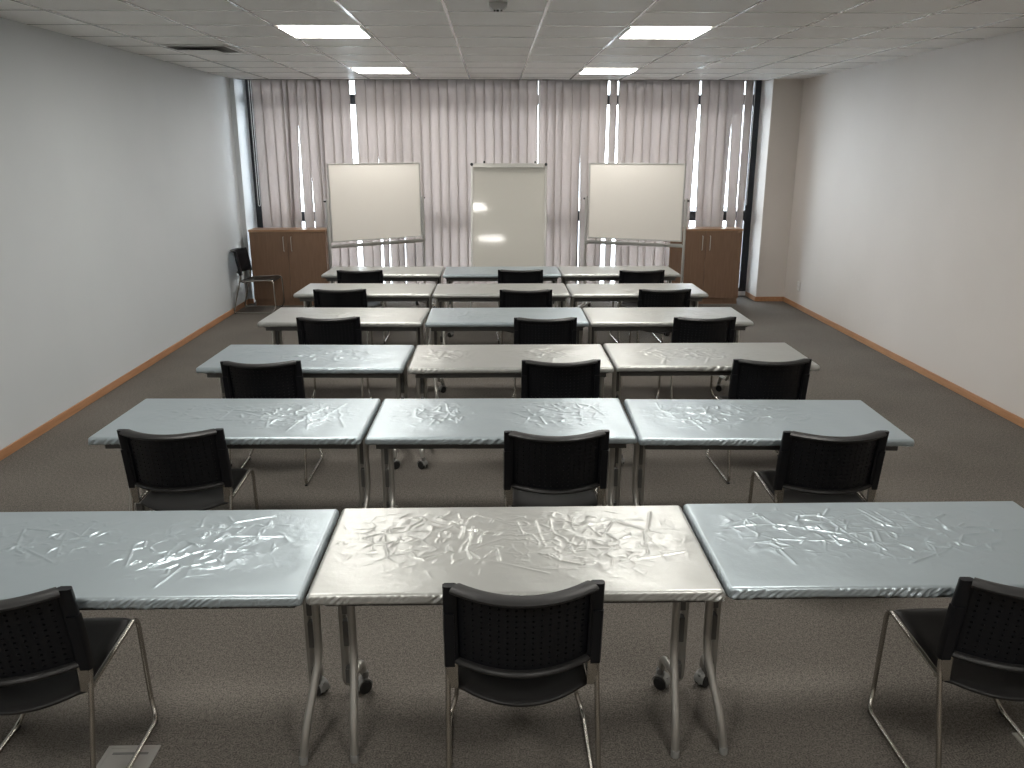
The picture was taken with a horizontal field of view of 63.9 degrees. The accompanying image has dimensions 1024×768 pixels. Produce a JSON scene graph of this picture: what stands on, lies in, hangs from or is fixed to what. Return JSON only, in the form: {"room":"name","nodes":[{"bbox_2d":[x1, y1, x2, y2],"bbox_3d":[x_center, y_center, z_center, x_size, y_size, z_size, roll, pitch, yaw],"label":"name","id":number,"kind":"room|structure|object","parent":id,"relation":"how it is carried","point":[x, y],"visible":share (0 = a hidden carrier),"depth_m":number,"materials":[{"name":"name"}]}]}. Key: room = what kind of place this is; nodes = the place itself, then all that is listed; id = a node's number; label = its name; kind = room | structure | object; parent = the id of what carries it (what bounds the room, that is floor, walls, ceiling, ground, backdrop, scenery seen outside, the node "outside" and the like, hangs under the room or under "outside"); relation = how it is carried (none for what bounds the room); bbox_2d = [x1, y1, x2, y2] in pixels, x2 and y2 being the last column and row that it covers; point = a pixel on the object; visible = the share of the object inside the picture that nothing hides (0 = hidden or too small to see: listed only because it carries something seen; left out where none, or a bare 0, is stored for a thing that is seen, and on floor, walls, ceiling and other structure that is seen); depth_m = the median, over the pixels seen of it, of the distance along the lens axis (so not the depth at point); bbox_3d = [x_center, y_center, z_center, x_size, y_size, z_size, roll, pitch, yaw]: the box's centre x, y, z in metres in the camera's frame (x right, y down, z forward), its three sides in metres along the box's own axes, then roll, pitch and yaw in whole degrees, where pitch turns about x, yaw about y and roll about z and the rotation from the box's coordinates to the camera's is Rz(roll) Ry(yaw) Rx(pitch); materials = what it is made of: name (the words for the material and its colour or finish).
{"room":"classroom","nodes":[
{"label":"classroom","id":0,"kind":"room"},
{"bbox_2d":[0,17,247,449],"bbox_3d":[-3.630,-0.777,4.693,0.200,3.052,14.800,0,16,-1],"label":"wall","id":1,"kind":"structure","parent":0,"point":[120,211],"depth_m":7.14,"materials":[{"name":"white paint"}]},
{"bbox_2d":[0,299,253,460],"bbox_3d":[-3.487,0.743,4.809,0.073,0.066,13.780,0,16,-1],"label":"baseboard","id":2,"kind":"structure","parent":1,"relation":"attached to","point":[66,414],"depth_m":7.18,"materials":[{"name":"brown wood"}]},
{"bbox_2d":[11,0,1023,79],"bbox_3d":[0.228,-2.123,4.213,7.509,0.005,13.214,0,16,-1],"label":"trim","id":3,"kind":"structure","parent":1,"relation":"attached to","point":[30,10],"depth_m":6.81,"materials":[{"name":"white metal"}]},
{"bbox_2d":[229,78,256,301],"bbox_3d":[-3.646,-2.703,11.413,0.060,3.052,0.820,0,16,-1],"label":"wall","id":4,"kind":"structure","parent":0,"point":[237,86],"depth_m":11.09,"materials":[{"name":"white paint"}]},
{"bbox_2d":[245,79,416,282],"bbox_3d":[-2.499,-2.751,11.575,2.240,2.936,0.070,0,16,-1],"label":"window","id":5,"kind":"structure","parent":4,"relation":"in","point":[352,96],"depth_m":11.39,"materials":[{"name":"black"}]},
{"bbox_2d":[0,296,1023,767],"bbox_3d":[0.224,0.725,5.207,7.909,0.120,14.800,0,16,-1],"label":"floor","id":6,"kind":"structure","parent":0,"point":[230,687],"depth_m":3.55,"materials":[{"name":"carpet"}]},
{"bbox_2d":[0,586,157,767],"bbox_3d":[-1.573,0.952,2.721,0.520,0.814,0.594,-1,16,-3],"label":"chair","id":7,"kind":"object","parent":6,"relation":"on","point":[51,655],"visible":1,"depth_m":2.53,"materials":[{"name":"black plastic"}]},
{"bbox_2d":[96,745,160,767],"bbox_3d":[-1.355,1.332,2.860,0.185,0.006,0.205,0,16,-1],"label":"box","id":8,"kind":"object","parent":6,"relation":"on","point":[119,756],"visible":1,"depth_m":2.91,"materials":[{"name":"silver metal"}]},
{"bbox_2d":[117,428,258,510],"bbox_3d":[-1.602,0.551,4.120,0.520,0.814,0.594,0,16,-1],"label":"chair","id":9,"kind":"object","parent":6,"relation":"on","point":[192,470],"visible":0.91,"depth_m":3.88,"materials":[{"name":"black plastic"}]},
{"bbox_2d":[79,570,329,765],"bbox_3d":[-1.320,0.931,2.951,1.300,0.726,0.640,0,16,-1],"label":"folding table","id":10,"kind":"object","parent":6,"relation":"on","point":[319,684],"visible":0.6,"depth_m":2.91,"materials":[{"name":"grey metal"}]},
{"bbox_2d":[0,509,338,609],"bbox_3d":[-1.320,0.591,2.854,1.325,0.050,0.666,0,16,-1],"label":"table top","id":11,"kind":"object","parent":10,"relation":"on","point":[145,560],"visible":0.98,"depth_m":2.81,"materials":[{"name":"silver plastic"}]},
{"bbox_2d":[105,430,370,510],"bbox_3d":[-1.389,0.525,4.368,1.300,0.726,0.640,0,16,0],"label":"folding table","id":12,"kind":"object","parent":6,"relation":"on","point":[362,448],"visible":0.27,"depth_m":4.29,"materials":[{"name":"grey metal"}]},
{"bbox_2d":[88,399,380,444],"bbox_3d":[-1.389,0.185,4.271,1.325,0.048,0.666,0,16,0],"label":"table top","id":13,"kind":"object","parent":12,"relation":"on","point":[243,421],"visible":0.92,"depth_m":4.21,"materials":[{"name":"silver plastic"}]},
{"bbox_2d":[230,247,284,313],"bbox_3d":[-3.375,-1.372,10.833,0.594,0.814,0.520,0,16,-1],"label":"chair","id":14,"kind":"object","parent":6,"relation":"on","point":[242,259],"visible":0.99,"depth_m":10.85,"materials":[{"name":"black plastic"}]},
{"bbox_2d":[220,360,322,485],"bbox_3d":[-1.562,0.196,5.358,0.520,0.814,0.594,-1,16,-2],"label":"chair","id":15,"kind":"object","parent":6,"relation":"on","point":[279,380],"visible":0.52,"depth_m":5.09,"materials":[{"name":"black plastic"}]},
{"bbox_2d":[248,228,329,304],"bbox_3d":[-3.022,-1.611,11.278,1.027,1.028,0.356,0,16,-1],"label":"base cabinet","id":16,"kind":"object","parent":6,"relation":"on","point":[300,256],"visible":0.92,"depth_m":11.12,"materials":[{"name":"brown wood"}]},
{"bbox_2d":[205,364,407,468],"bbox_3d":[-1.352,0.165,5.624,1.300,0.726,0.640,0,16,0],"label":"folding table","id":17,"kind":"object","parent":6,"relation":"on","point":[401,378],"visible":0.24,"depth_m":5.30,"materials":[{"name":"grey metal"}]},
{"bbox_2d":[196,345,414,373],"bbox_3d":[-1.352,-0.176,5.526,1.325,0.048,0.666,0,16,0],"label":"table top","id":18,"kind":"object","parent":17,"relation":"on","point":[337,359],"visible":0.89,"depth_m":5.47,"materials":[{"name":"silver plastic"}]},
{"bbox_2d":[296,316,371,398],"bbox_3d":[-1.445,-0.183,6.684,0.520,0.814,0.594,-1,16,-3],"label":"chair","id":19,"kind":"object","parent":6,"relation":"on","point":[347,330],"visible":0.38,"depth_m":6.41,"materials":[{"name":"black plastic"}]},
{"bbox_2d":[313,289,372,344],"bbox_3d":[-1.623,-0.549,7.959,0.520,0.814,0.594,-1,16,-3],"label":"chair","id":20,"kind":"object","parent":6,"relation":"on","point":[355,298],"visible":0.3,"depth_m":7.67,"materials":[{"name":"black plastic"}]},
{"bbox_2d":[264,324,423,346],"bbox_3d":[-1.382,-0.226,6.989,1.300,0.726,0.640,0,16,1],"label":"folding table","id":21,"kind":"object","parent":6,"relation":"on","point":[276,331],"visible":0.06,"depth_m":6.67,"materials":[{"name":"grey metal"}]},
{"bbox_2d":[258,307,429,326],"bbox_3d":[-1.382,-0.566,6.891,1.323,0.046,0.664,0,16,1],"label":"table top","id":22,"kind":"object","parent":21,"relation":"on","point":[284,316],"visible":0.86,"depth_m":6.84,"materials":[{"name":"grey fabric"}]},
{"bbox_2d":[336,270,389,343],"bbox_3d":[-1.659,-0.893,9.159,0.520,0.814,0.594,-1,16,-3],"label":"chair","id":23,"kind":"object","parent":6,"relation":"on","point":[343,276],"visible":0.42,"depth_m":8.87,"materials":[{"name":"black plastic"}]},
{"bbox_2d":[298,295,431,344],"bbox_3d":[-1.440,-0.596,8.281,1.300,0.726,0.640,0,16,0],"label":"folding table","id":24,"kind":"object","parent":6,"relation":"on","point":[307,301],"visible":0.27,"depth_m":7.96,"materials":[{"name":"grey metal"}]},
{"bbox_2d":[293,283,436,297],"bbox_3d":[-1.440,-0.936,8.184,1.321,0.046,0.665,0,16,0],"label":"table top","id":25,"kind":"object","parent":24,"relation":"on","point":[373,290],"visible":0.81,"depth_m":8.15,"materials":[{"name":"grey fabric"}]},
{"bbox_2d":[323,163,434,307],"bbox_3d":[-1.716,-1.846,10.514,1.400,1.900,0.540,-11,19,-33],"label":"whiteboard","id":26,"kind":"object","parent":6,"relation":"on","point":[367,201],"visible":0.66,"depth_m":10.36,"materials":[{"name":"silver metal"}]},
{"bbox_2d":[333,239,425,246],"bbox_3d":[-1.684,-1.810,10.479,1.302,0.020,0.068,-11,19,-33],"label":"tray","id":27,"kind":"object","parent":26,"relation":"on","point":[413,240],"depth_m":10.43,"materials":[{"name":"silver metal"}]},
{"bbox_2d":[325,276,440,307],"bbox_3d":[-1.453,-0.943,9.492,1.300,0.726,0.640,0,16,0],"label":"folding table","id":28,"kind":"object","parent":6,"relation":"on","point":[332,280],"visible":0.06,"depth_m":9.17,"materials":[{"name":"grey metal"}]},
{"bbox_2d":[321,267,444,277],"bbox_3d":[-1.453,-1.282,9.395,1.321,0.047,0.665,0,16,0],"label":"table top","id":29,"kind":"object","parent":28,"relation":"on","point":[388,272],"visible":0.85,"depth_m":9.30,"materials":[{"name":"grey fabric"}]},
{"bbox_2d":[376,444,625,507],"bbox_3d":[-0.055,0.524,4.371,1.300,0.726,0.640,0,16,-1],"label":"folding table","id":30,"kind":"object","parent":6,"relation":"on","point":[615,450],"visible":0.27,"depth_m":4.32,"materials":[{"name":"grey metal"}]},
{"bbox_2d":[365,398,636,444],"bbox_3d":[-0.055,0.183,4.274,1.325,0.047,0.666,0,16,-1],"label":"table top","id":31,"kind":"object","parent":30,"relation":"on","point":[485,421],"visible":0.91,"depth_m":4.20,"materials":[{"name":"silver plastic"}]},
{"bbox_2d":[436,297,566,344],"bbox_3d":[-0.108,-0.594,8.274,1.300,0.726,0.640,0,16,-1],"label":"folding table","id":32,"kind":"object","parent":6,"relation":"on","point":[441,301],"visible":0.17,"depth_m":7.95,"materials":[{"name":"grey metal"}]},
{"bbox_2d":[433,283,569,297],"bbox_3d":[-0.108,-0.934,8.176,1.320,0.046,0.668,0,16,-1],"label":"table top","id":33,"kind":"object","parent":32,"relation":"on","point":[559,290],"visible":0.87,"depth_m":8.11,"materials":[{"name":"grey fabric"}]},
{"bbox_2d":[445,278,558,336],"bbox_3d":[-0.116,-0.942,9.490,1.300,0.726,0.640,0,16,-1],"label":"folding table","id":34,"kind":"object","parent":6,"relation":"on","point":[448,280],"visible":0.2,"depth_m":9.17,"materials":[{"name":"grey metal"}]},
{"bbox_2d":[443,266,560,277],"bbox_3d":[-0.116,-1.283,9.392,1.324,0.046,0.666,0,16,-1],"label":"table top","id":35,"kind":"object","parent":34,"relation":"on","point":[548,271],"visible":0.77,"depth_m":9.30,"materials":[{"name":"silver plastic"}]},
{"bbox_2d":[429,326,584,398],"bbox_3d":[-0.044,-0.225,6.987,1.300,0.726,0.640,0,16,-1],"label":"folding table","id":36,"kind":"object","parent":6,"relation":"on","point":[435,336],"visible":0.27,"depth_m":6.88,"materials":[{"name":"grey metal"}]},
{"bbox_2d":[425,307,588,326],"bbox_3d":[-0.044,-0.566,6.889,1.323,0.045,0.664,0,16,-1],"label":"table top","id":37,"kind":"object","parent":36,"relation":"on","point":[437,317],"visible":0.88,"depth_m":6.83,"materials":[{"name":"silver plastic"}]},
{"bbox_2d":[470,161,546,307],"bbox_3d":[-0.035,-1.796,10.273,0.966,1.922,0.844,1,16,2],"label":"whiteboard","id":38,"kind":"object","parent":6,"relation":"on","point":[509,200],"visible":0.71,"depth_m":10.03,"materials":[{"name":"silver metal"}]},
{"bbox_2d":[415,372,605,469],"bbox_3d":[-0.012,0.164,5.630,1.300,0.726,0.640,0,16,-1],"label":"folding table","id":39,"kind":"object","parent":6,"relation":"on","point":[421,379],"visible":0.27,"depth_m":5.31,"materials":[{"name":"grey metal"}]},
{"bbox_2d":[408,344,613,373],"bbox_3d":[-0.012,-0.177,5.532,1.323,0.050,0.666,0,16,-1],"label":"table top","id":40,"kind":"object","parent":39,"relation":"on","point":[426,359],"visible":0.92,"depth_m":5.49,"materials":[{"name":"grey fabric"}]},
{"bbox_2d":[325,601,704,763],"bbox_3d":[0.008,0.921,2.985,1.300,0.726,0.640,0,16,-1],"label":"folding table","id":41,"kind":"object","parent":6,"relation":"on","point":[362,683],"visible":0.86,"depth_m":2.94,"materials":[{"name":"grey metal"}]},
{"bbox_2d":[306,505,725,605],"bbox_3d":[0.008,0.581,2.887,1.325,0.048,0.666,0,16,-1],"label":"table top","id":42,"kind":"object","parent":41,"relation":"on","point":[640,553],"visible":0.97,"depth_m":2.82,"materials":[{"name":"grey fabric"}]},
{"bbox_2d":[497,269,542,343],"bbox_3d":[0.089,-0.903,9.196,0.520,0.814,0.594,0,16,-1],"label":"chair","id":43,"kind":"object","parent":6,"relation":"on","point":[504,276],"visible":0.23,"depth_m":8.90,"materials":[{"name":"black plastic"}]},
{"bbox_2d":[442,580,604,767],"bbox_3d":[0.028,0.941,2.760,0.520,0.814,0.594,-1,16,-2],"label":"chair","id":44,"kind":"object","parent":6,"relation":"on","point":[500,649],"visible":1,"depth_m":2.52,"materials":[{"name":"black plastic"}]},
{"bbox_2d":[499,289,551,344],"bbox_3d":[0.127,-0.541,7.933,0.520,0.814,0.594,0,16,-1],"label":"chair","id":45,"kind":"object","parent":6,"relation":"on","point":[508,298],"visible":0.32,"depth_m":7.64,"materials":[{"name":"black plastic"}]},
{"bbox_2d":[512,317,576,397],"bbox_3d":[0.257,-0.178,6.665,0.520,0.814,0.594,0,16,-1],"label":"chair","id":46,"kind":"object","parent":6,"relation":"on","point":[526,330],"visible":0.34,"depth_m":6.38,"materials":[{"name":"black plastic"}]},
{"bbox_2d":[504,430,609,506],"bbox_3d":[0.203,0.557,4.099,0.520,0.814,0.594,0,16,-2],"label":"chair","id":47,"kind":"object","parent":6,"relation":"on","point":[540,470],"visible":0.79,"depth_m":3.85,"materials":[{"name":"black plastic"}]},
{"bbox_2d":[521,359,600,397],"bbox_3d":[0.300,0.189,5.383,0.520,0.814,0.594,-1,16,-2],"label":"chair","id":48,"kind":"object","parent":6,"relation":"on","point":[539,379],"visible":0.44,"depth_m":5.11,"materials":[{"name":"black plastic"}]},
{"bbox_2d":[561,275,676,335],"bbox_3d":[1.208,-0.951,9.521,1.300,0.726,0.640,0,16,-2],"label":"folding table","id":49,"kind":"object","parent":6,"relation":"on","point":[667,279],"visible":0.12,"depth_m":9.19,"materials":[{"name":"grey metal"}]},
{"bbox_2d":[558,266,680,277],"bbox_3d":[1.209,-1.292,9.424,1.323,0.045,0.663,0,16,-2],"label":"table top","id":50,"kind":"object","parent":49,"relation":"on","point":[566,271],"visible":0.82,"depth_m":9.37,"materials":[{"name":"grey fabric"}]},
{"bbox_2d":[577,163,689,307],"bbox_3d":[1.553,-1.837,10.485,1.364,1.900,0.540,7,17,22],"label":"whiteboard","id":51,"kind":"object","parent":6,"relation":"on","point":[628,201],"visible":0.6,"depth_m":10.34,"materials":[{"name":"silver metal"}]},
{"bbox_2d":[584,240,681,245],"bbox_3d":[1.533,-1.800,10.443,1.266,0.020,0.068,7,17,22],"label":"tray","id":52,"kind":"object","parent":51,"relation":"on","point":[585,241],"depth_m":10.44,"materials":[{"name":"silver metal"}]},
{"bbox_2d":[570,295,702,306],"bbox_3d":[1.222,-0.595,8.277,1.300,0.726,0.640,0,16,-1],"label":"folding table","id":53,"kind":"object","parent":6,"relation":"on","point":[573,301],"visible":0.06,"depth_m":7.95,"materials":[{"name":"grey metal"}]},
{"bbox_2d":[566,283,707,297],"bbox_3d":[1.221,-0.935,8.179,1.326,0.045,0.668,0,16,-1],"label":"table top","id":54,"kind":"object","parent":53,"relation":"on","point":[628,290],"visible":0.79,"depth_m":8.11,"materials":[{"name":"grey fabric"}]},
{"bbox_2d":[609,270,664,342],"bbox_3d":[1.398,-0.893,9.159,0.520,0.814,0.594,-1,16,-3],"label":"chair","id":55,"kind":"object","parent":6,"relation":"on","point":[625,276],"visible":0.36,"depth_m":8.88,"materials":[{"name":"black plastic"}]},
{"bbox_2d":[629,289,690,342],"bbox_3d":[1.425,-0.549,7.960,0.520,0.814,0.594,-1,16,-3],"label":"chair","id":56,"kind":"object","parent":6,"relation":"on","point":[646,297],"visible":0.38,"depth_m":7.67,"materials":[{"name":"black plastic"}]},
{"bbox_2d":[588,325,746,391],"bbox_3d":[1.280,-0.229,6.999,1.300,0.726,0.640,0,16,-1],"label":"folding table","id":57,"kind":"object","parent":6,"relation":"on","point":[591,330],"visible":0.27,"depth_m":6.68,"materials":[{"name":"grey metal"}]},
{"bbox_2d":[582,307,753,326],"bbox_3d":[1.280,-0.570,6.901,1.323,0.046,0.664,0,16,-1],"label":"table top","id":58,"kind":"object","parent":57,"relation":"on","point":[634,316],"visible":0.87,"depth_m":6.84,"materials":[{"name":"grey fabric"}]},
{"bbox_2d":[656,316,735,398],"bbox_3d":[1.498,-0.184,6.684,0.520,0.814,0.594,-1,16,-3],"label":"chair","id":59,"kind":"object","parent":6,"relation":"on","point":[685,330],"visible":0.4,"depth_m":6.41,"materials":[{"name":"black plastic"}]},
{"bbox_2d":[664,227,743,303],"bbox_3d":[2.634,-1.644,11.392,0.997,1.028,0.356,0,16,-1],"label":"base cabinet","id":60,"kind":"object","parent":6,"relation":"on","point":[712,258],"visible":0.8,"depth_m":11.24,"materials":[{"name":"brown wood"}]},
{"bbox_2d":[611,366,810,464],"bbox_3d":[1.317,0.150,5.678,1.300,0.726,0.640,0,16,-1],"label":"folding table","id":61,"kind":"object","parent":6,"relation":"on","point":[616,376],"visible":0.1,"depth_m":5.35,"materials":[{"name":"grey metal"}]},
{"bbox_2d":[603,343,819,371],"bbox_3d":[1.317,-0.191,5.580,1.325,0.050,0.666,0,16,-1],"label":"table top","id":62,"kind":"object","parent":61,"relation":"on","point":[714,357],"visible":0.89,"depth_m":5.52,"materials":[{"name":"white plastic"}]},
{"bbox_2d":[706,358,811,483],"bbox_3d":[1.623,0.183,5.406,0.520,0.814,0.594,0,16,-1],"label":"chair","id":63,"kind":"object","parent":6,"relation":"on","point":[749,379],"visible":0.65,"depth_m":5.14,"materials":[{"name":"black plastic"}]},
{"bbox_2d":[632,441,897,505],"bbox_3d":[1.276,0.530,4.350,1.300,0.726,0.640,0,16,1],"label":"folding table","id":64,"kind":"object","parent":6,"relation":"on","point":[639,456],"visible":0.16,"depth_m":4.27,"materials":[{"name":"grey metal"}]},
{"bbox_2d":[624,399,914,446],"bbox_3d":[1.276,0.190,4.252,1.325,0.048,0.666,0,16,1],"label":"table top","id":65,"kind":"object","parent":64,"relation":"on","point":[676,422],"visible":0.93,"depth_m":4.18,"materials":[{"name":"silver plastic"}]},
{"bbox_2d":[748,430,888,502],"bbox_3d":[1.504,0.558,4.094,0.520,0.814,0.594,0,16,-1],"label":"chair","id":66,"kind":"object","parent":6,"relation":"on","point":[810,468],"visible":0.79,"depth_m":3.85,"materials":[{"name":"black plastic"}]},
{"bbox_2d":[693,562,944,755],"bbox_3d":[1.336,0.910,3.024,1.300,0.726,0.640,0,16,-1],"label":"folding table","id":67,"kind":"object","parent":6,"relation":"on","point":[704,676],"visible":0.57,"depth_m":2.96,"materials":[{"name":"grey metal"}]},
{"bbox_2d":[683,501,1023,599],"bbox_3d":[1.336,0.570,2.927,1.323,0.049,0.666,0,16,-1],"label":"table top","id":68,"kind":"object","parent":67,"relation":"on","point":[859,549],"visible":1,"depth_m":2.87,"materials":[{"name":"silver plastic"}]},
{"bbox_2d":[867,577,1023,767],"bbox_3d":[1.614,0.933,2.785,0.520,0.814,0.594,0,16,0],"label":"chair","id":69,"kind":"object","parent":6,"relation":"on","point":[975,644],"visible":1,"depth_m":2.60,"materials":[{"name":"black plastic"}]},
{"bbox_2d":[1012,732,1023,746],"bbox_3d":[1.934,1.308,2.945,0.185,0.006,0.165,0,16,-1],"label":"box","id":70,"kind":"object","parent":6,"relation":"on","point":[1015,735],"visible":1,"depth_m":2.99,"materials":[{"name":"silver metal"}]},
{"bbox_2d":[0,0,1023,79],"bbox_3d":[0.231,-2.102,4.048,7.909,0.050,14.130,0,16,-1],"label":"ceiling","id":71,"kind":"structure","parent":0,"point":[550,58],"depth_m":6.47,"materials":[{"name":"tile"}]},
{"bbox_2d":[160,45,243,54],"bbox_3d":[-2.813,-3.041,7.485,0.570,0.030,0.570,0,16,-1],"label":"ceiling vent","id":72,"kind":"object","parent":71,"relation":"in","point":[187,49],"visible":1,"depth_m":7.45,"materials":[{"name":"white metal"}]},
{"bbox_2d":[274,26,372,37],"bbox_3d":[-1.449,-2.742,6.403,0.644,0.008,0.644,0,16,-1],"label":"recessed light","id":73,"kind":"object","parent":71,"relation":"in","point":[293,31],"visible":1,"depth_m":6.35,"materials":[{"name":"white plastic"}]},
{"bbox_2d":[349,68,411,73],"bbox_3d":[-1.518,-3.651,9.574,0.644,0.008,0.644,0,16,-1],"label":"recessed light","id":74,"kind":"object","parent":71,"relation":"in","point":[357,70],"visible":1,"depth_m":9.51,"materials":[{"name":"white plastic"}]},
{"bbox_2d":[353,69,408,72],"bbox_3d":[-1.518,-3.652,9.574,0.600,0.004,0.600,0,16,-1],"label":"diffuser","id":75,"kind":"object","parent":74,"relation":"attached to","point":[356,70],"depth_m":9.51,"materials":[{"name":"white plastic"}]},
{"bbox_2d":[489,2,506,11],"bbox_3d":[-0.087,-2.360,5.149,0.116,0.052,0.100,0,16,-1],"label":"ceiling sensor","id":76,"kind":"object","parent":71,"relation":"attached to","point":[494,6],"visible":1,"depth_m":5.11,"materials":[{"name":"grey plastic"}]},
{"bbox_2d":[578,68,638,73],"bbox_3d":[1.122,-3.666,9.627,0.644,0.008,0.644,0,16,-1],"label":"recessed light","id":77,"kind":"object","parent":71,"relation":"in","point":[584,70],"visible":1,"depth_m":9.61,"materials":[{"name":"white plastic"}]},
{"bbox_2d":[617,27,714,38],"bbox_3d":[1.191,-2.757,6.456,0.644,0.008,0.644,0,16,-1],"label":"recessed light","id":78,"kind":"object","parent":71,"relation":"in","point":[630,32],"visible":1,"depth_m":6.40,"materials":[{"name":"white plastic"}]},
{"bbox_2d":[745,79,803,296],"bbox_3d":[3.632,-2.747,11.569,0.399,3.052,0.800,0,16,-1],"label":"pillar","id":79,"kind":"structure","parent":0,"point":[781,99],"depth_m":11.23,"materials":[{"name":"white paint"}]},
{"bbox_2d":[252,79,566,79],"bbox_3d":[0.084,-4.045,10.839,7.509,0.058,0.008,0,16,-1],"label":"trim","id":80,"kind":"structure","parent":79,"relation":"attached to","point":[252,79],"depth_m":10.81,"materials":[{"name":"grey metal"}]},
{"bbox_2d":[432,291,744,296],"bbox_3d":[-0.096,-1.351,12.127,7.050,0.060,0.340,0,16,-1],"label":"sill","id":81,"kind":"structure","parent":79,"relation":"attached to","point":[740,293],"depth_m":12.04,"materials":[{"name":"white paint"}]},
{"bbox_2d":[576,80,761,290],"bbox_3d":[2.175,-2.778,11.669,2.510,2.936,0.070,0,16,-1],"label":"window","id":82,"kind":"structure","parent":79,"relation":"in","point":[747,212],"depth_m":11.68,"materials":[{"name":"black"}]},
{"bbox_2d":[784,30,1023,418],"bbox_3d":[4.078,-0.822,4.847,0.200,3.052,14.800,0,16,-1],"label":"wall","id":83,"kind":"structure","parent":0,"point":[906,235],"depth_m":7.80,"materials":[{"name":"white paint"}]},
{"bbox_2d":[745,291,1023,427],"bbox_3d":[3.773,0.635,5.185,0.412,0.066,14.260,0,16,-1],"label":"baseboard","id":84,"kind":"structure","parent":83,"relation":"attached to","point":[1019,421],"depth_m":8.05,"materials":[{"name":"brown wood"}]},
{"bbox_3d":[0.076,-4.185,11.148,7.909,0.055,0.669,0,16,-1],"label":"ceiling","id":85,"kind":"structure","parent":0,"visible":0},
{"bbox_2d":[248,80,537,293],"bbox_3d":[-1.577,-2.680,11.283,3.855,2.911,0.126,0,16,-1],"label":"curtain","id":86,"kind":"object","parent":85,"relation":"hanging from","point":[443,126],"visible":0.6,"depth_m":11.12,"materials":[{"name":"grey fabric"}]},
{"bbox_2d":[538,80,755,293],"bbox_3d":[1.817,-2.703,11.361,2.927,2.911,0.148,0,16,-1],"label":"curtain","id":87,"kind":"object","parent":85,"relation":"hanging from","point":[657,119],"visible":0.62,"depth_m":11.19,"materials":[{"name":"grey fabric"}]},
{"label":"outside","id":88,"kind":"structure","parent":0,"visible":0},
{"bbox_2d":[302,207,736,283],"bbox_3d":[-1.072,-8.192,51.005,120.000,0.200,77.400,0,16,-1],"label":"ground","id":89,"kind":"structure","parent":88,"point":[691,223],"depth_m":50.49,"materials":[{"name":"grey"}]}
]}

